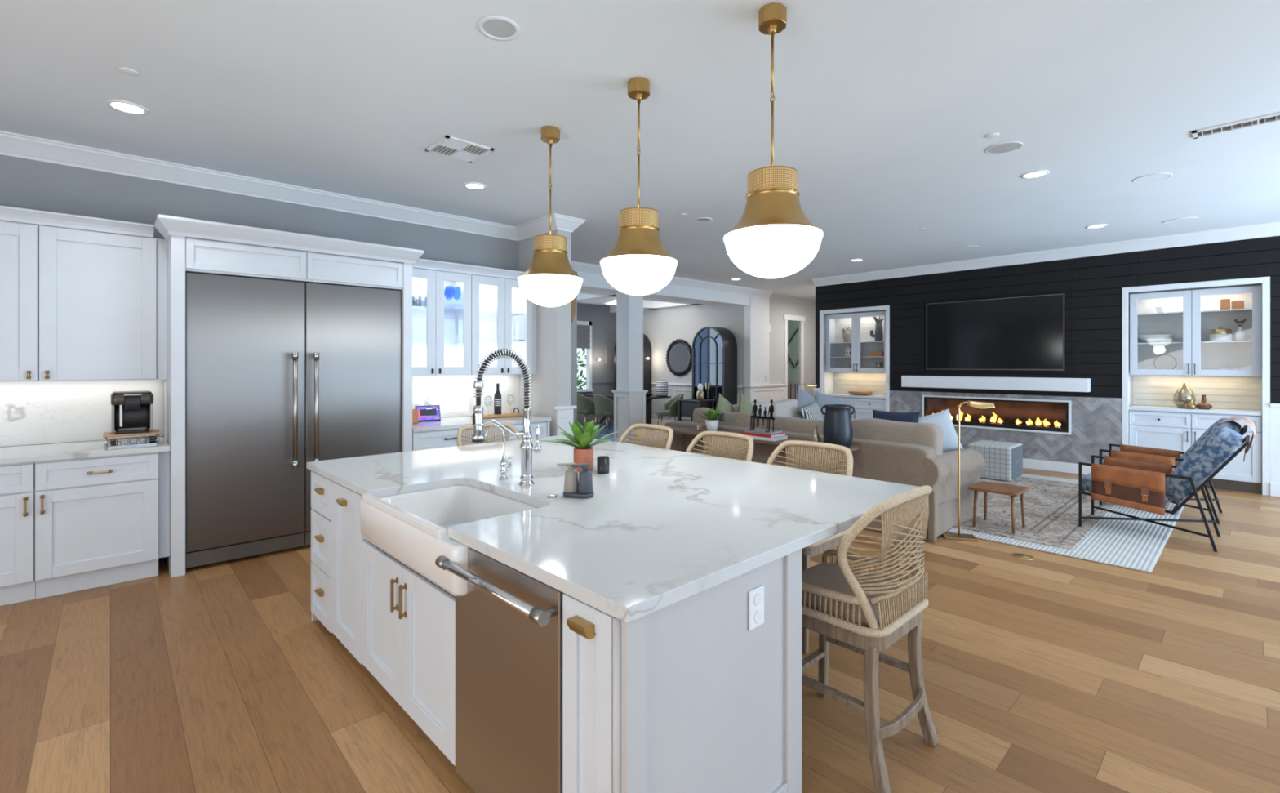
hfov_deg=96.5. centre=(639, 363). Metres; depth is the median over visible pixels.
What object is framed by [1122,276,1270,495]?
trim
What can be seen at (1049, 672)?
floor
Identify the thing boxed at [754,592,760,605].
socket
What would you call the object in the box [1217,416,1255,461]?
throw blanket
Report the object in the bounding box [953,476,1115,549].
patterned rug
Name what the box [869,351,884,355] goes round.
box
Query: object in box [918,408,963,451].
throw pillow
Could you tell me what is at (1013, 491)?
side table
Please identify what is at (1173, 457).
lounge chair
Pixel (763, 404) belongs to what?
cushion
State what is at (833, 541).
counter stool
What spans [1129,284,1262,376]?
display cabinet
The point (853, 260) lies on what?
recessed light
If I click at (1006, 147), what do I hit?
ceiling speaker
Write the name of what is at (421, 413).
picture
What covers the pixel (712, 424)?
pot
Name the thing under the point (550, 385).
wall partition
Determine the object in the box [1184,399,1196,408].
vase
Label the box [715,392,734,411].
throw pillow
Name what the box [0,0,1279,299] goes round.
ceiling
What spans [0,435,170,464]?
countertop
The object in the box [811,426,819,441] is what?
bottle
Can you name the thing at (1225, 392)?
backsplash
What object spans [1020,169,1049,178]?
recessed light
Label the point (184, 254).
surround
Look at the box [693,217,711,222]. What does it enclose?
recessed light
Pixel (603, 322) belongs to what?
wall
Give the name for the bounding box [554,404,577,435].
trim
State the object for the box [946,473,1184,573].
braided rug
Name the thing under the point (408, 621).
base cabinet
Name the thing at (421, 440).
base cabinet
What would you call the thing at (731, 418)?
cushion
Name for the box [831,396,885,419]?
base cabinet
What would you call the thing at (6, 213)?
crown molding
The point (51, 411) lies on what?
backsplash
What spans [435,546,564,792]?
dishwasher
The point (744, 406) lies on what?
throw pillow
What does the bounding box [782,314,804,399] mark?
door frame
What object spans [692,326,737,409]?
tall cabinet
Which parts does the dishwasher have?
handle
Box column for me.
[611,292,648,444]
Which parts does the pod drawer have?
wire frame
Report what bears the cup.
on the countertop at (659, 530)
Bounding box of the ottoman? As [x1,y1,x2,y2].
[968,440,1022,480]
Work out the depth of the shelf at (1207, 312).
7.06 m
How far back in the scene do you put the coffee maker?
4.00 m
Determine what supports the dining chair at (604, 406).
on the dining rug at (602, 433)
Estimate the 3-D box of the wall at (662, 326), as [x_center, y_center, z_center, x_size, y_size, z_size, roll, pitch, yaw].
[0.799,-0.045,13.662,0.120,3.050,4.260,0,0,-43]
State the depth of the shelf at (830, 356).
10.07 m
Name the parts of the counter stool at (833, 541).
leg, frame, seat rail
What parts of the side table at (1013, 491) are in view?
leg, leg, leg, leg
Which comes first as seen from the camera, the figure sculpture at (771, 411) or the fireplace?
the figure sculpture at (771, 411)
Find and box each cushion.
[692,407,759,427]
[733,400,773,416]
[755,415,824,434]
[768,399,802,417]
[801,562,902,626]
[851,417,942,454]
[1165,426,1242,502]
[1175,417,1241,465]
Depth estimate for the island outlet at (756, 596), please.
1.72 m
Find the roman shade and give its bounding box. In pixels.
[577,324,590,348]
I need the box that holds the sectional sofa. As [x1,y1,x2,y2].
[664,399,986,541]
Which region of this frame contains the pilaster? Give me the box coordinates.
[742,294,787,402]
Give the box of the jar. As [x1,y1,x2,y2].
[844,346,851,356]
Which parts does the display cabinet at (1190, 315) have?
door, door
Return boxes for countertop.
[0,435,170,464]
[306,435,919,623]
[412,414,551,431]
[823,393,885,399]
[1128,404,1262,415]
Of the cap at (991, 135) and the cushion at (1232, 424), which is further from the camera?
the cushion at (1232, 424)
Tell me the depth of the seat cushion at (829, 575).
2.19 m
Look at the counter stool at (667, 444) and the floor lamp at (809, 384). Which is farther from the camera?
the floor lamp at (809, 384)
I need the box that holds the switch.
[547,493,556,497]
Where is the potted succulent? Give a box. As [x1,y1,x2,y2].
[697,406,725,431]
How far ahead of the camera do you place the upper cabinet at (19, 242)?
3.70 m
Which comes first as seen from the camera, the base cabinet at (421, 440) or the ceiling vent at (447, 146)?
the ceiling vent at (447, 146)
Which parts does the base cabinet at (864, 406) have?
drawer, drawer, door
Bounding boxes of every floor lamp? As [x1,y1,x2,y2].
[800,382,817,387]
[941,400,995,541]
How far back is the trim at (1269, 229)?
7.68 m
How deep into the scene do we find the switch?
2.42 m
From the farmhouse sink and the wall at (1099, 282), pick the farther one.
the wall at (1099, 282)
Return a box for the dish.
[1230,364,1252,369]
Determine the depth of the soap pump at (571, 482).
2.44 m
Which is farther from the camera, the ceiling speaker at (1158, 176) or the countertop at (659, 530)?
the ceiling speaker at (1158, 176)
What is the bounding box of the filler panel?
[156,238,167,379]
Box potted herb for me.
[841,325,851,342]
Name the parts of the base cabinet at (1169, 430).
drawer, door, drawer, door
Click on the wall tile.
(1096, 423)
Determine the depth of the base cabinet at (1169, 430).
6.88 m
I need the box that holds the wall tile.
[888,390,1122,463]
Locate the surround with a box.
[155,213,424,577]
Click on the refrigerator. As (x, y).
(282, 376)
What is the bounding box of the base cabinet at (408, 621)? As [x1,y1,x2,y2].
[361,537,455,765]
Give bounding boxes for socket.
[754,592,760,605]
[754,609,760,622]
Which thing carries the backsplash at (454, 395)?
attached to the wall at (27, 184)
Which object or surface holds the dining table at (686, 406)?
on the dining rug at (602, 433)
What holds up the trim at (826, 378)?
attached to the wall at (1099, 282)
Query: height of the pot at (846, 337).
0.150 m
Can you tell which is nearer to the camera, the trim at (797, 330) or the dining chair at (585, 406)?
the dining chair at (585, 406)
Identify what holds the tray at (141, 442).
on the countertop at (75, 450)
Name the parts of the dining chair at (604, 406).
seat, backrest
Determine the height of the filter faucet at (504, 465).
0.272 m
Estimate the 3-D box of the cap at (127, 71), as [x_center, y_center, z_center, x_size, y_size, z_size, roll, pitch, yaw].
[-2.738,-1.565,3.060,0.084,0.007,0.084,0,0,-43]
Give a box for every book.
[741,431,786,437]
[743,428,782,434]
[748,435,787,440]
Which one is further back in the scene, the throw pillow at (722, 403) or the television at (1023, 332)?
the television at (1023, 332)
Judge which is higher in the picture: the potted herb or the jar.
the potted herb
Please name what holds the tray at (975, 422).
on the fireplace
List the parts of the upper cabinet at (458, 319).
door, door, door, door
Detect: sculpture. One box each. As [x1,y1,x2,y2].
[749,399,774,431]
[870,315,884,341]
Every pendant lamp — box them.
[517,125,582,306]
[600,76,677,295]
[723,2,822,278]
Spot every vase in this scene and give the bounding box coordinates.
[655,379,667,396]
[820,404,854,447]
[1173,382,1195,408]
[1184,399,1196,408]
[1195,394,1213,408]
[1234,319,1246,340]
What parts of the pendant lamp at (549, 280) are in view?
rod, lamp shade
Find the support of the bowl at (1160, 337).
on the display cabinet at (1190, 315)
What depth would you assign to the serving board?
6.08 m
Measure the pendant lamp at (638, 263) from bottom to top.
1.184 m
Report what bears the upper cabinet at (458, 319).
attached to the wall at (27, 184)
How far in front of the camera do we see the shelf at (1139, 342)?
7.08 m
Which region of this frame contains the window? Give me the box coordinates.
[577,320,593,391]
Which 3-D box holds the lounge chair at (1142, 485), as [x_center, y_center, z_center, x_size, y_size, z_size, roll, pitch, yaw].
[4.522,1.001,4.962,0.662,0.962,1.061,0,0,-43]
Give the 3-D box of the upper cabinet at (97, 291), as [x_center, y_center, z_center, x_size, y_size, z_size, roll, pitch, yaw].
[-3.867,-0.404,4.097,0.597,1.032,0.423,0,0,-43]
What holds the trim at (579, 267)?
attached to the wall at (573, 325)
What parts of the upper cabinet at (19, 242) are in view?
handle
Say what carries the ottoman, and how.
on the patterned rug at (1051, 506)
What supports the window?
in the wall at (603, 322)
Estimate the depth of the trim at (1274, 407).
6.39 m
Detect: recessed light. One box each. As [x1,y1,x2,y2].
[106,99,148,115]
[462,182,486,189]
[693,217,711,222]
[849,258,863,261]
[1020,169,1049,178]
[1085,223,1107,228]
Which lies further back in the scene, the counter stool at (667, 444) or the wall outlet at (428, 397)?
the wall outlet at (428, 397)
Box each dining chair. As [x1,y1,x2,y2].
[577,392,600,427]
[593,393,613,433]
[655,393,684,431]
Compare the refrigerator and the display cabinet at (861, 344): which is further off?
the display cabinet at (861, 344)
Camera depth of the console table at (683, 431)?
5.90 m
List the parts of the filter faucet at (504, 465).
spout, lever handle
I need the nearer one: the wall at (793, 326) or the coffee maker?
the coffee maker
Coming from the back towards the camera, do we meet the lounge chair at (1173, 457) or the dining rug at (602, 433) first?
the dining rug at (602, 433)
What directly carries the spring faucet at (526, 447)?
on the countertop at (659, 530)
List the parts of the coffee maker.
lever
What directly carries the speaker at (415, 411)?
on the countertop at (446, 423)
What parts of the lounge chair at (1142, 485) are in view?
leg, leg, leg, leg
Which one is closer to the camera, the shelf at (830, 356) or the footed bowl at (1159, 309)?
the footed bowl at (1159, 309)
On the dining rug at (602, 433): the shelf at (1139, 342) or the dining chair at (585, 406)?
the dining chair at (585, 406)
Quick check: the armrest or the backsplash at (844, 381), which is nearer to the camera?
the armrest
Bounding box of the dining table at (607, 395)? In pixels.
[584,393,671,425]
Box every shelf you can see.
[830,341,884,343]
[830,355,884,357]
[901,375,1090,391]
[1137,307,1252,315]
[1137,340,1252,344]
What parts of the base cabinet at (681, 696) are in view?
panel, handle, handle, handle, drawer, drawer, drawer, handle, pullout door, handle, pullout door, panel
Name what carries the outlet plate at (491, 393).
attached to the backsplash at (454, 395)
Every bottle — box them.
[493,382,501,413]
[564,469,578,493]
[577,470,593,493]
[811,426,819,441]
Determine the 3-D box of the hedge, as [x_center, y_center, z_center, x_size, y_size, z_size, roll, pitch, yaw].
[-2.370,0.439,15.387,3.707,2.329,0.835,0,0,-43]
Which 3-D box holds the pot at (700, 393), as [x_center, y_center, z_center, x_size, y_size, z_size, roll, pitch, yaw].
[1.224,0.559,11.587,0.170,0.340,0.170,0,0,-43]
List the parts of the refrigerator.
door, handle, handle, door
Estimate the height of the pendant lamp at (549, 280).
1.184 m
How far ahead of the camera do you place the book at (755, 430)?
5.66 m
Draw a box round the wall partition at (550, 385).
[519,229,570,435]
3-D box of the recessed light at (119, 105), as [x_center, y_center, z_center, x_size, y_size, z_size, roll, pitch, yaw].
[-3.131,-1.565,3.489,0.196,0.007,0.196,0,0,-43]
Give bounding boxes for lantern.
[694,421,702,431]
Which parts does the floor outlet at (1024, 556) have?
lid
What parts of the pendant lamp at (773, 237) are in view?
rod, lamp shade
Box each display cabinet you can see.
[826,311,885,372]
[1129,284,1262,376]
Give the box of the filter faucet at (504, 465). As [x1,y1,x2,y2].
[484,424,511,479]
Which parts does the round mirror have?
glass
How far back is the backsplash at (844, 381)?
10.39 m
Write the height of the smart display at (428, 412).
0.154 m
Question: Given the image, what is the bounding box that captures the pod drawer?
[102,428,161,448]
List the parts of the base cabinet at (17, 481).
drawer, door, handle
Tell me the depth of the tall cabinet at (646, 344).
14.03 m
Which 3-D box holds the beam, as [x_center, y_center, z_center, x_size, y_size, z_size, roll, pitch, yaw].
[0.006,-1.400,10.048,6.320,0.340,0.320,0,0,-43]
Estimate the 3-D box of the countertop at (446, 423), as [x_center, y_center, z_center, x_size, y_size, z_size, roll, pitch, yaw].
[-1.730,0.585,5.848,1.460,0.038,0.746,0,0,-43]
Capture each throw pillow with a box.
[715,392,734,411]
[737,392,752,412]
[796,385,814,414]
[800,401,822,419]
[813,390,847,419]
[872,409,919,422]
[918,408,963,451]
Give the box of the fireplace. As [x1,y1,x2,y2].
[921,395,1071,435]
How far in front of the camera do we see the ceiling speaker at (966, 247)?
7.69 m
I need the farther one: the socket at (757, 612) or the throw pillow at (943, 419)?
the throw pillow at (943, 419)
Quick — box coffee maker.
[111,390,153,434]
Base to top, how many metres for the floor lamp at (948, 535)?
1.171 m
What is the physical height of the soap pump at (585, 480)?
0.122 m
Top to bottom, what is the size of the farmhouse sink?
0.238 m
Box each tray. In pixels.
[107,440,156,447]
[117,426,147,431]
[563,490,594,497]
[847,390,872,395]
[951,418,1066,430]
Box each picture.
[417,409,425,417]
[605,343,614,363]
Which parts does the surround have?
panel, panel, crown, panel, panel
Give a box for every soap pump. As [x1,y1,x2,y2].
[556,462,578,493]
[570,462,593,493]
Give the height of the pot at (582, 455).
0.118 m
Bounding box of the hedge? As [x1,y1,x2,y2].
[577,348,586,389]
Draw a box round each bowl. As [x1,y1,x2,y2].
[1137,333,1173,342]
[1155,306,1166,312]
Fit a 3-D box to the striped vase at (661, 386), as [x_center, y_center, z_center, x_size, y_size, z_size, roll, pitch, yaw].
[0.495,0.544,12.916,0.280,0.360,0.280,0,0,-43]
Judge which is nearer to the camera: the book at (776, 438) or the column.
the book at (776, 438)
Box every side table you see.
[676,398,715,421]
[968,480,1029,533]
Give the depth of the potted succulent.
6.17 m
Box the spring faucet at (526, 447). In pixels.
[471,348,541,485]
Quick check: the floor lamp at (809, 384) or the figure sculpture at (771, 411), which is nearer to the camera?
the figure sculpture at (771, 411)
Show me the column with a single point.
(629, 395)
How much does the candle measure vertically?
0.160 m
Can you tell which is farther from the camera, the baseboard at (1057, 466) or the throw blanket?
the baseboard at (1057, 466)
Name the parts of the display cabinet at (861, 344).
door, door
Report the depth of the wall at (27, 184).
4.68 m
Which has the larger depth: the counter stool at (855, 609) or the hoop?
the hoop
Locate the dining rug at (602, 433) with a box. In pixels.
[581,421,664,443]
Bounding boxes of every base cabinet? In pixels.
[0,462,35,605]
[35,451,169,598]
[311,471,801,792]
[361,537,455,765]
[412,421,549,450]
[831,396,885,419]
[1128,409,1262,493]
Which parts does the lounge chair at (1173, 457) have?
leg, seat frame, leg, leg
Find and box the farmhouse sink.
[360,484,538,595]
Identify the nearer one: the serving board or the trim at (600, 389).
the serving board
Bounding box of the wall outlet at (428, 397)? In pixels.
[424,393,431,405]
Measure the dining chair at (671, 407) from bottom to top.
0.835 m
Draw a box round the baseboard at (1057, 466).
[1022,457,1091,475]
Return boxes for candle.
[697,383,702,391]
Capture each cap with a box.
[118,66,139,75]
[985,133,999,137]
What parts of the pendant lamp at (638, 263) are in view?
rod, lamp shade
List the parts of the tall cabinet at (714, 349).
door, glass pane, door, glass pane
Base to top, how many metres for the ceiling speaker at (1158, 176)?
0.005 m
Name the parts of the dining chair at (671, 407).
seat, backrest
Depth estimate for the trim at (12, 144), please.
4.84 m
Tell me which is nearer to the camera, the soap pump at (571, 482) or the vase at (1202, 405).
the soap pump at (571, 482)
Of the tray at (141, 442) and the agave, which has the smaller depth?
the agave
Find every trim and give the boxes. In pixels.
[0,130,586,240]
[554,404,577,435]
[570,261,773,297]
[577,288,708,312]
[591,381,613,401]
[651,382,742,425]
[787,327,799,368]
[812,222,1279,286]
[813,387,1279,497]
[819,305,889,411]
[922,286,1075,375]
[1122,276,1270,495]
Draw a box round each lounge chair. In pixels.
[1078,426,1249,551]
[1099,417,1247,524]
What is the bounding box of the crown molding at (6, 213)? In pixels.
[0,205,154,237]
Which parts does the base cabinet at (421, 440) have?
drawer, handle, drawer, panel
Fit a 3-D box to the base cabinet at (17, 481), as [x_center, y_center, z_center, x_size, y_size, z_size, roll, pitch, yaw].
[-4.200,1.044,3.573,0.603,0.872,0.708,0,0,-43]
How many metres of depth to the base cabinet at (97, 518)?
3.75 m
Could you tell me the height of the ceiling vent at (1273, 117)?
0.026 m
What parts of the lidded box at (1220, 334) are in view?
lid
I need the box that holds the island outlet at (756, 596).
[748,584,764,631]
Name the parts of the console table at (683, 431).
leg, leg, leg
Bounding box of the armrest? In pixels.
[1081,472,1170,506]
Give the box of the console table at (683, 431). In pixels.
[657,426,858,473]
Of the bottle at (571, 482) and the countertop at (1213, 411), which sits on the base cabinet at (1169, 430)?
the countertop at (1213, 411)
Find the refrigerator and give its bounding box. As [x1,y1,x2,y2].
[185,271,400,568]
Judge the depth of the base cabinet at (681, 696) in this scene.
1.71 m
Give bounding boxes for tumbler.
[875,362,882,368]
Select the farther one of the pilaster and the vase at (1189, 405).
the pilaster
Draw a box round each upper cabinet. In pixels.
[0,220,38,381]
[38,225,156,381]
[412,257,536,375]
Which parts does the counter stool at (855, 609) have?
leg, arm rail, seat rail, arm rail, leg, frame, leg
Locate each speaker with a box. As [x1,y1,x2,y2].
[412,408,417,423]
[477,15,520,40]
[822,265,838,267]
[957,245,978,249]
[985,141,1022,154]
[1133,173,1172,182]
[1162,217,1198,223]
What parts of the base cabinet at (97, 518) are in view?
handle, drawer, door, handle, filler panel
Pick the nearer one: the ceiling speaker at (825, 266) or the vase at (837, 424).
the vase at (837, 424)
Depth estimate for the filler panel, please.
4.20 m
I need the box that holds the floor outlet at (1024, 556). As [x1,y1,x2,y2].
[1012,552,1034,559]
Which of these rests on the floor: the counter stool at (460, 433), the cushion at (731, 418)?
the counter stool at (460, 433)
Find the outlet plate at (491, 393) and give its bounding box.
[489,391,495,401]
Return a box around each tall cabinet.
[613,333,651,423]
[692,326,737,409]
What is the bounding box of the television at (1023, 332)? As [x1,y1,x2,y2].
[926,293,1064,369]
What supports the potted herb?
on the display cabinet at (861, 344)
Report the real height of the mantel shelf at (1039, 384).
0.180 m
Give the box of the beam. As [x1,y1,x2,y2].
[575,271,749,306]
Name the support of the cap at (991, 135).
attached to the ceiling
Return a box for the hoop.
[1153,354,1177,368]
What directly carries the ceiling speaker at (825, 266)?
attached to the ceiling
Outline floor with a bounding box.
[0,420,1279,792]
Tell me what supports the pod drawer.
on the countertop at (75, 450)
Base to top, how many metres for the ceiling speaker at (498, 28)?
0.007 m
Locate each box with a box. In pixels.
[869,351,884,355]
[1208,327,1232,341]
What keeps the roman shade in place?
attached to the window
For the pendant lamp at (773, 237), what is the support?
hanging from the ceiling
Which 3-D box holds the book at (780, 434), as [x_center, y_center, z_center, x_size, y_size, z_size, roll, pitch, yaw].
[1.231,0.695,5.700,0.250,0.028,0.360,0,0,-41]
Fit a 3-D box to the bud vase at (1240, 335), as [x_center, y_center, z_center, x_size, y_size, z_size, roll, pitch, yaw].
[7.145,-0.406,6.796,0.090,0.259,0.089,0,0,5]
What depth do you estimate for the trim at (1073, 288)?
8.02 m
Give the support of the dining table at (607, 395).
on the dining rug at (602, 433)
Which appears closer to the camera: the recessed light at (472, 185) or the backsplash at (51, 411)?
the backsplash at (51, 411)
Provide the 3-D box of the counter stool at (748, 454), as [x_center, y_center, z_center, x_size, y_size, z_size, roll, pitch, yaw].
[0.421,0.973,3.720,0.505,1.023,0.555,0,0,-43]
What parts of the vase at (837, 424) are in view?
handle, handle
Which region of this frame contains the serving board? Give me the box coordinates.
[471,407,523,418]
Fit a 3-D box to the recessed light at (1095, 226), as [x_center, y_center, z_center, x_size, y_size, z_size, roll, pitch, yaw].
[5.194,-1.565,6.495,0.196,0.007,0.196,0,0,-43]
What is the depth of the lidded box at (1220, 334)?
6.85 m
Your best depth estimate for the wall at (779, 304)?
12.99 m
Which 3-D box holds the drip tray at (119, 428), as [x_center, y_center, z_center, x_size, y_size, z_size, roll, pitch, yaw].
[-3.566,0.453,4.010,0.158,0.018,0.100,0,0,-43]
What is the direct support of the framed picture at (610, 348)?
attached to the wall at (603, 322)
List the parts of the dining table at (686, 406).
leg, leg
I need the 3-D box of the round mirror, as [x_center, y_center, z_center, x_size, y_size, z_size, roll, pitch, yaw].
[0.923,-0.155,13.396,0.076,0.872,0.872,0,0,-43]
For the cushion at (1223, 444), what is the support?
on the lounge chair at (1142, 485)
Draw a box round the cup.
[596,455,608,473]
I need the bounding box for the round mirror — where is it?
[666,338,692,375]
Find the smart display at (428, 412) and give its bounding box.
[414,404,440,421]
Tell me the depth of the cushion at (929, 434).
5.18 m
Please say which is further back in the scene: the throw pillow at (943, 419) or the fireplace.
the fireplace
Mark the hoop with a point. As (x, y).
(1162, 354)
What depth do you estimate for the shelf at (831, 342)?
10.25 m
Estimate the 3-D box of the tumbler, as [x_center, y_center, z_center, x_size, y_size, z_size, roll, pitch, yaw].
[4.171,0.034,9.970,0.110,0.120,0.110,0,0,-43]
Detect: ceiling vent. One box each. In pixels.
[425,135,493,162]
[1191,111,1279,138]
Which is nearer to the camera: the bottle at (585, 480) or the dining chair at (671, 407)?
the bottle at (585, 480)
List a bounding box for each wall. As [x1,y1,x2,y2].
[0,154,519,446]
[570,273,577,423]
[577,302,616,422]
[643,303,744,421]
[768,293,815,396]
[787,320,799,381]
[815,235,1279,403]
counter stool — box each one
[457,422,522,445]
[618,423,673,449]
[685,431,753,461]
[766,440,853,653]
[801,484,938,792]
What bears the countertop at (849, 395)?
on the base cabinet at (864, 406)
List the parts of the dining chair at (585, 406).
seat, backrest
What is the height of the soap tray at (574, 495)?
0.017 m
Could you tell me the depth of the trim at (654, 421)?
13.64 m
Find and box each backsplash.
[0,379,164,446]
[412,373,519,417]
[834,371,885,395]
[1133,374,1261,409]
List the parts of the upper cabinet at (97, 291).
handle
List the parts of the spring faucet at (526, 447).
docking arm, lever handle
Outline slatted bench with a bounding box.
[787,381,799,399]
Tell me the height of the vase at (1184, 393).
0.315 m
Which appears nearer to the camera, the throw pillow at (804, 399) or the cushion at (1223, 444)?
the cushion at (1223, 444)
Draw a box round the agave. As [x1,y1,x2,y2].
[539,417,621,471]
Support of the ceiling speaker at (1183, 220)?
attached to the ceiling
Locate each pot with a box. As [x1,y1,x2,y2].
[573,446,593,471]
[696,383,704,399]
[705,418,718,431]
[842,333,851,342]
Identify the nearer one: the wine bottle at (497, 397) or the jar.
the wine bottle at (497, 397)

